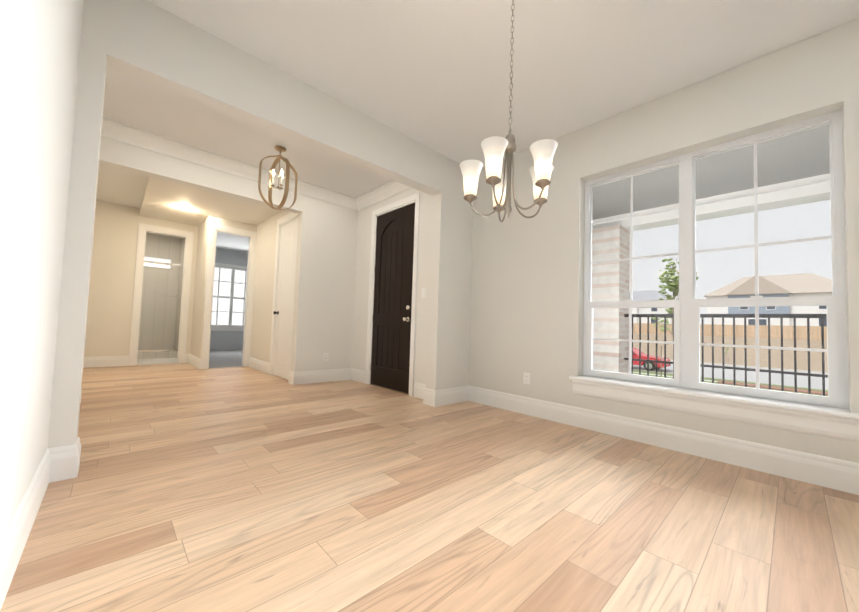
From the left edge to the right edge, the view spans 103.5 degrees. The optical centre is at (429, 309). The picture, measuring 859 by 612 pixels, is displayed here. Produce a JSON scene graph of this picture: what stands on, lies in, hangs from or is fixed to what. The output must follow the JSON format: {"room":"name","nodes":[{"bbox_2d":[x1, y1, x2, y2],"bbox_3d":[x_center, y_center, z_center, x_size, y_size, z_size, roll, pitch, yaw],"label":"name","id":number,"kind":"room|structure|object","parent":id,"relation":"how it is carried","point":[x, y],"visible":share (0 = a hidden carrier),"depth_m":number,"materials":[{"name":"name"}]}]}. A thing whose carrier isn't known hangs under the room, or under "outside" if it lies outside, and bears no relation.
{"room":"dining room","nodes":[
{"label":"dining room","id":0,"kind":"room"},
{"bbox_2d":[0,0,83,543],"bbox_3d":[-0.542,-0.517,0.207,0.150,2.750,4.500,4,-4,-43],"label":"wall","id":1,"kind":"structure","parent":0,"point":[40,43],"depth_m":1.11,"materials":[{"name":"paint"}]},
{"bbox_2d":[0,447,59,610],"bbox_3d":[-0.522,0.775,0.206,0.020,0.172,4.200,4,-4,-43],"label":"baseboard","id":2,"kind":"structure","parent":1,"relation":"attached to","point":[13,543],"depth_m":1.23,"materials":[{"name":"paint"}]},
{"bbox_2d":[84,200,197,356],"bbox_3d":[-5.132,-0.403,5.990,1.600,2.750,0.120,4,-4,-43],"label":"wall","id":3,"kind":"structure","parent":0,"point":[111,291],"depth_m":5.73,"materials":[{"name":"paint"}]},
{"bbox_2d":[83,356,128,367],"bbox_3d":[-5.434,0.860,5.594,0.700,0.172,0.017,4,-4,-43],"label":"baseboard","id":4,"kind":"structure","parent":3,"relation":"attached to","point":[99,361],"depth_m":5.63,"materials":[{"name":"paint"}]},
{"bbox_2d":[128,223,193,365],"bbox_3d":[-4.889,-0.255,6.202,0.800,2.490,0.138,4,-4,-43],"label":"door frame","id":5,"kind":"structure","parent":3,"relation":"attached to","point":[143,229],"depth_m":6.14,"materials":[{"name":"paint"}]},
{"bbox_2d":[174,238,184,349],"bbox_3d":[-5.883,-0.391,6.793,1.600,2.750,2.080,4,-4,-43],"label":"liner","id":6,"kind":"object","parent":5,"relation":"attached to","point":[179,289],"visible":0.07,"depth_m":7.85,"materials":[{"name":"white paint"}]},
{"bbox_2d":[137,358,176,364],"bbox_3d":[-5.949,1.039,6.668,1.830,0.120,2.140,4,-4,-43],"label":"floor","id":7,"kind":"structure","parent":0,"point":[156,361],"depth_m":6.54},
{"bbox_2d":[137,260,182,358],"bbox_3d":[-5.888,-0.011,6.769,1.560,1.990,0.120,4,-4,-43],"label":"shower","id":8,"kind":"object","parent":7,"relation":"on","point":[151,354],"visible":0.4,"depth_m":7.00,"materials":[{"name":"tile"}]},
{"bbox_2d":[138,233,180,349],"bbox_3d":[-6.652,-0.380,7.580,1.890,2.750,0.120,4,-4,-43],"label":"wall","id":9,"kind":"structure","parent":0,"point":[161,246],"depth_m":7.86,"materials":[{"name":"paint"}]},
{"bbox_2d":[144,256,171,268],"bbox_3d":[-6.381,-1.086,7.830,0.650,0.240,0.120,4,-4,-43],"label":"transom","id":10,"kind":"object","parent":9,"relation":"attached to","point":[155,259],"visible":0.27,"depth_m":7.91,"materials":[{"name":"glass"}]},
{"bbox_2d":[190,217,207,357],"bbox_3d":[-4.914,-0.349,7.014,0.120,2.750,3.080,4,-4,-43],"label":"wall jog","id":11,"kind":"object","parent":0,"point":[198,290],"visible":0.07,"depth_m":6.14,"materials":[{"name":"paint"}]},
{"bbox_2d":[139,177,281,226],"bbox_3d":[-3.460,-1.687,5.402,1.640,0.129,3.050,4,-4,-43],"label":"ceiling","id":12,"kind":"structure","parent":0,"point":[163,200],"depth_m":5.35,"materials":[{"name":"paint"}]},
{"bbox_2d":[209,350,241,367],"bbox_3d":[-3.933,1.178,8.277,3.320,0.120,3.740,4,-4,-43],"label":"floor","id":13,"kind":"structure","parent":0,"point":[224,358],"depth_m":7.29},
{"bbox_2d":[199,216,256,358],"bbox_3d":[-2.632,-0.277,6.955,3.380,2.750,0.120,4,-4,-43],"label":"wall","id":14,"kind":"structure","parent":0,"point":[230,223],"depth_m":5.84,"materials":[{"name":"paint"}]},
{"bbox_2d":[185,354,201,368],"bbox_3d":[-4.210,0.921,6.054,0.060,0.172,1.017,4,-4,-43],"label":"baseboard","id":15,"kind":"structure","parent":14,"relation":"attached to","point":[194,361],"depth_m":6.02,"materials":[{"name":"paint"}]},
{"bbox_2d":[201,223,256,368],"bbox_3d":[-3.571,-0.218,6.064,0.760,2.490,0.138,4,-4,-43],"label":"door frame","id":16,"kind":"structure","parent":14,"relation":"attached to","point":[214,228],"depth_m":6.05,"materials":[{"name":"paint"}]},
{"bbox_2d":[99,136,357,371],"bbox_3d":[-2.308,-0.389,4.269,3.020,2.750,0.150,4,-4,-43],"label":"wall","id":17,"kind":"structure","parent":0,"point":[324,298],"depth_m":4.76,"materials":[{"name":"paint"}]},
{"bbox_2d":[101,119,358,210],"bbox_3d":[-2.173,-1.696,4.230,3.020,0.135,0.120,4,-4,-43],"label":"crown molding","id":18,"kind":"structure","parent":17,"relation":"attached to","point":[116,131],"depth_m":3.88,"materials":[{"name":"paint"}]},
{"bbox_2d":[292,368,351,384],"bbox_3d":[-1.514,0.956,4.876,0.887,0.172,0.017,4,-4,-43],"label":"baseboard","id":19,"kind":"structure","parent":17,"relation":"attached to","point":[304,377],"depth_m":4.84,"materials":[{"name":"paint"}]},
{"bbox_2d":[323,353,327,360],"bbox_3d":[-1.499,0.683,4.901,0.072,0.115,0.008,4,-4,-43],"label":"outlet","id":20,"kind":"object","parent":17,"relation":"attached to","point":[325,356],"visible":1,"depth_m":4.89,"materials":[{"name":"plastic"}]},
{"bbox_2d":[210,248,247,349],"bbox_3d":[-5.233,-0.236,9.725,3.360,2.750,0.120,4,-4,-43],"label":"wall","id":21,"kind":"structure","parent":0,"point":[226,340],"depth_m":9.35,"materials":[{"name":"paint"}]},
{"bbox_2d":[211,263,246,330],"bbox_3d":[-5.504,-0.328,9.435,1.500,1.830,0.165,4,-4,-43],"label":"bedroom window","id":22,"kind":"structure","parent":21,"relation":"in","point":[228,304],"depth_m":9.42,"materials":[{"name":"paint"}]},
{"bbox_2d":[47,0,472,447],"bbox_3d":[-0.764,-0.398,2.975,3.310,2.750,0.150,4,-4,-43],"label":"wall","id":23,"kind":"structure","parent":0,"point":[147,42],"depth_m":2.31,"materials":[{"name":"paint"}]},
{"bbox_2d":[428,386,467,406],"bbox_3d":[0.238,0.964,3.796,0.537,0.172,0.047,4,-4,-43],"label":"baseboard","id":24,"kind":"structure","parent":23,"relation":"attached to","point":[436,398],"depth_m":3.73,"materials":[{"name":"paint"}]},
{"bbox_2d":[250,210,289,362],"bbox_3d":[-2.519,-0.336,5.577,0.120,2.750,2.050,4,-4,-43],"label":"wall","id":25,"kind":"structure","parent":0,"point":[263,291],"depth_m":5.84,"materials":[{"name":"paint"}]},
{"bbox_2d":[249,357,268,373],"bbox_3d":[-2.934,0.952,5.818,0.017,0.172,1.137,4,-4,-43],"label":"baseboard","id":26,"kind":"structure","parent":25,"relation":"attached to","point":[254,363],"depth_m":5.77,"materials":[{"name":"paint"}]},
{"bbox_2d":[269,212,297,374],"bbox_3d":[-2.151,-0.213,5.159,0.138,2.490,0.920,4,-4,-43],"label":"door frame","id":27,"kind":"structure","parent":25,"relation":"attached to","point":[291,216],"depth_m":5.38,"materials":[{"name":"paint"}]},
{"bbox_2d":[273,217,297,379],"bbox_3d":[-2.194,-0.165,5.118,0.102,2.364,0.696,4,-4,-43],"label":"closet door","id":28,"kind":"structure","parent":25,"relation":"in","point":[284,313],"depth_m":5.12,"materials":[{"name":"paint"}]},
{"bbox_2d":[352,188,431,383],"bbox_3d":[-0.486,-0.310,4.704,0.240,2.750,2.000,4,-4,-43],"label":"wall","id":29,"kind":"structure","parent":0,"point":[362,292],"depth_m":4.60,"materials":[{"name":"paint"}]},
{"bbox_2d":[352,368,364,382],"bbox_3d":[-1.059,0.977,5.025,0.017,0.172,0.380,4,-4,-43],"label":"baseboard","id":30,"kind":"structure","parent":29,"relation":"attached to","point":[357,375],"depth_m":5.00,"materials":[{"name":"paint"}]},
{"bbox_2d":[357,180,410,209],"bbox_3d":[-0.527,-1.626,4.589,0.120,0.135,1.560,4,-4,-43],"label":"crown molding","id":31,"kind":"structure","parent":29,"relation":"attached to","point":[392,188],"depth_m":4.74,"materials":[{"name":"paint"}]},
{"bbox_2d":[365,192,419,395],"bbox_3d":[-0.432,-0.191,4.622,0.258,2.510,1.050,4,-4,-43],"label":"door frame","id":32,"kind":"structure","parent":29,"relation":"attached to","point":[406,201],"depth_m":4.50,"materials":[{"name":"paint"}]},
{"bbox_2d":[370,203,414,393],"bbox_3d":[-0.521,-0.156,4.549,0.117,2.403,0.875,4,-4,-43],"label":"front door","id":33,"kind":"structure","parent":29,"relation":"in","point":[391,334],"depth_m":4.54,"materials":[{"name":"brown wood"}]},
{"bbox_2d":[413,382,431,401],"bbox_3d":[-0.062,0.961,3.959,0.017,0.172,0.360,4,-4,-43],"label":"baseboard","id":34,"kind":"structure","parent":29,"relation":"attached to","point":[420,390],"depth_m":3.99,"materials":[{"name":"paint"}]},
{"bbox_2d":[421,288,425,297],"bbox_3d":[-0.071,-0.200,4.064,0.012,0.115,0.075,4,-4,-43],"label":"light switch","id":35,"kind":"object","parent":29,"relation":"attached to","point":[423,292],"visible":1,"depth_m":4.06,"materials":[{"name":"plastic"}]},
{"bbox_2d":[0,363,858,611],"bbox_3d":[-1.147,1.034,3.115,4.000,0.120,9.610,4,-4,-43],"label":"floor","id":36,"kind":"structure","parent":0,"point":[189,488],"depth_m":1.55,"materials":[{"name":"brown wood"}]},
{"bbox_2d":[370,383,408,394],"bbox_3d":[-0.465,1.057,4.574,0.235,0.011,0.866,4,-4,-43],"label":"threshold","id":37,"kind":"object","parent":36,"relation":"on","point":[389,389],"visible":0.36,"depth_m":4.47,"materials":[{"name":"brown metal"}]},
{"bbox_2d":[96,0,858,252],"bbox_3d":[-1.568,-1.800,4.639,5.150,0.150,12.350,4,-4,-43],"label":"ceiling","id":38,"kind":"structure","parent":0,"point":[435,75],"depth_m":2.41,"materials":[{"name":"paint"}]},
{"bbox_2d":[258,146,297,209],"bbox_3d":[-1.647,-1.430,3.704,0.312,0.679,0.322,2,-3,-4],"label":"pendant light","id":39,"kind":"object","parent":38,"relation":"hanging from","point":[279,149],"visible":1,"depth_m":3.67,"materials":[{"name":"beige metal"}]},
{"bbox_2d":[459,0,557,221],"bbox_3d":[0.430,-1.128,1.748,0.501,1.325,0.492,4,-4,-43],"label":"dining chandelier","id":40,"kind":"object","parent":38,"relation":"hanging from","point":[495,148],"visible":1,"depth_m":1.72,"materials":[{"name":"white glass"}]},
{"bbox_2d":[468,18,858,462],"bbox_3d":[1.966,-0.323,2.650,0.240,2.750,4.350,4,-4,-43],"label":"wall","id":41,"kind":"structure","parent":0,"point":[527,299],"depth_m":2.97,"materials":[{"name":"paint"}]},
{"bbox_2d":[523,372,529,384],"bbox_3d":[0.985,0.697,3.436,0.008,0.115,0.072,4,-4,-43],"label":"outlet","id":42,"kind":"object","parent":41,"relation":"attached to","point":[526,378],"visible":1,"depth_m":3.43,"materials":[{"name":"plastic"}]},
{"bbox_2d":[468,385,858,494],"bbox_3d":[1.881,0.956,2.449,0.017,0.172,4.200,4,-4,-43],"label":"baseboard","id":43,"kind":"structure","parent":41,"relation":"attached to","point":[837,474],"depth_m":2.41,"materials":[{"name":"paint"}]},
{"bbox_2d":[569,110,858,441],"bbox_3d":[1.946,-0.236,2.582,0.250,1.992,1.660,4,-4,-43],"label":"dining room window","id":44,"kind":"structure","parent":41,"relation":"in","point":[687,305],"depth_m":2.42,"materials":[{"name":"plastic"}]},
{"label":"outside","id":45,"kind":"structure","parent":0,"visible":0},
{"bbox_2d":[633,333,827,371],"bbox_3d":[53.041,6.138,62.767,156.950,2.500,200.000,4,-4,-43],"label":"ground","id":46,"kind":"structure","parent":45,"point":[802,359],"depth_m":35.13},
{"bbox_2d":[629,290,672,323],"bbox_3d":[44.532,0.502,72.010,12.200,9.000,14.300,4,-4,-43],"label":"house","id":47,"kind":"structure","parent":46,"relation":"on","point":[639,294],"depth_m":67.28,"materials":[{"name":"white"}]},
{"bbox_2d":[633,323,826,339],"bbox_3d":[43.240,3.203,53.653,0.200,1.850,140.000,4,-4,-43],"label":"fence","id":48,"kind":"object","parent":46,"relation":"on","point":[776,331],"depth_m":49.44,"materials":[{"name":"brown wood"}]},
{"bbox_2d":[704,273,831,325],"bbox_3d":[55.992,-0.515,54.675,13.200,10.200,16.800,4,-4,-43],"label":"house","id":49,"kind":"structure","parent":46,"relation":"on","point":[780,284],"depth_m":51.15,"materials":[{"name":"beige"}]},
{"bbox_3d":[2.439,1.259,3.512,1.800,0.200,8.400,4,-4,-43],"label":"floor","id":50,"kind":"structure","parent":45,"visible":0},
{"bbox_2d":[592,225,629,372],"bbox_3d":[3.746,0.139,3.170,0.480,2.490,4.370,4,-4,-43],"label":"porch column","id":51,"kind":"structure","parent":50,"relation":"on","point":[612,240],"depth_m":4.44,"materials":[{"name":"brick"}]},
{"bbox_2d":[592,173,829,230],"bbox_3d":[3.074,-1.175,4.143,0.280,0.180,8.400,4,-4,-43],"label":"beam","id":52,"kind":"structure","parent":51,"relation":"on","point":[743,205],"depth_m":3.70,"materials":[{"name":"paint"}]},
{"bbox_2d":[592,125,829,219],"bbox_3d":[2.637,-1.463,3.739,2.100,0.330,8.400,4,-4,-43],"label":"porch ceiling","id":53,"kind":"structure","parent":52,"relation":"on","point":[710,176],"depth_m":3.27,"materials":[{"name":"grey paint"}]},
{"bbox_2d":[624,314,827,395],"bbox_3d":[3.745,0.612,3.162,0.042,1.145,3.490,4,-4,-43],"label":"rail","id":54,"kind":"object","parent":50,"relation":"on","point":[795,373],"depth_m":3.61,"materials":[{"name":"metal"}]},
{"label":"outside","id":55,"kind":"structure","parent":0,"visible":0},
{"bbox_2d":[633,373,672,378],"bbox_3d":[-7.284,2.714,25.886,14.650,1.301,41.600,4,-4,-43],"label":"lawn","id":56,"kind":"structure","parent":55,"point":[653,375],"depth_m":16.11,"materials":[{"name":"green plant"}]},
{"bbox_2d":[633,372,717,381],"bbox_3d":[8.214,3.540,20.919,1.300,0.389,200.000,4,-4,-43],"label":"sidewalk","id":57,"kind":"structure","parent":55,"point":[672,376],"depth_m":16.92,"materials":[{"name":"concrete"}]},
{"bbox_2d":[633,369,825,389],"bbox_3d":[11.399,4.049,23.888,0.150,0.310,200.000,4,-4,-43],"label":"curb","id":58,"kind":"object","parent":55,"point":[737,380],"depth_m":18.04,"materials":[{"name":"concrete"}]},
{"bbox_2d":[633,370,827,391],"bbox_3d":[10.015,3.845,22.598,3.650,0.549,200.000,4,-4,-43],"label":"parkway","id":59,"kind":"structure","parent":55,"point":[667,374],"depth_m":17.31,"materials":[{"name":"green plant"}]},
{"bbox_2d":[633,361,827,389],"bbox_3d":[15.796,4.415,27.991,11.900,0.300,200.000,4,-4,-43],"label":"street","id":60,"kind":"structure","parent":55,"point":[788,381],"depth_m":20.84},
{"bbox_2d":[633,347,670,370],"bbox_3d":[13.717,3.262,23.192,1.790,1.430,4.300,4,-4,-43],"label":"car","id":61,"kind":"object","parent":60,"relation":"on","point":[652,365],"depth_m":21.87,"materials":[{"name":"paint"}]},
{"bbox_2d":[671,360,827,372],"bbox_3d":[20.232,4.699,32.132,0.250,0.300,200.000,4,-4,-43],"label":"curb","id":62,"kind":"object","parent":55,"point":[766,367],"depth_m":25.75,"materials":[{"name":"concrete"}]},
{"bbox_2d":[700,380,827,395],"bbox_3d":[25.166,2.511,-5.381,9.900,0.977,48.400,4,-4,-43],"label":"lawn","id":63,"kind":"structure","parent":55,"point":[755,387],"depth_m":13.27,"materials":[{"name":"green plant"}]},
{"bbox_2d":[651,258,698,376],"bbox_3d":[9.349,0.376,12.973,1.618,4.667,1.615,4,-4,-43],"label":"tree","id":64,"kind":"object","parent":63,"relation":"on","point":[673,277],"depth_m":12.76,"materials":[{"name":"green plant"}]},
{"bbox_2d":[717,380,827,394],"bbox_3d":[15.404,3.107,11.562,0.800,0.110,8.500,4,-4,-43],"label":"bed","id":65,"kind":"object","parent":63,"relation":"on","point":[773,387],"depth_m":13.31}
]}

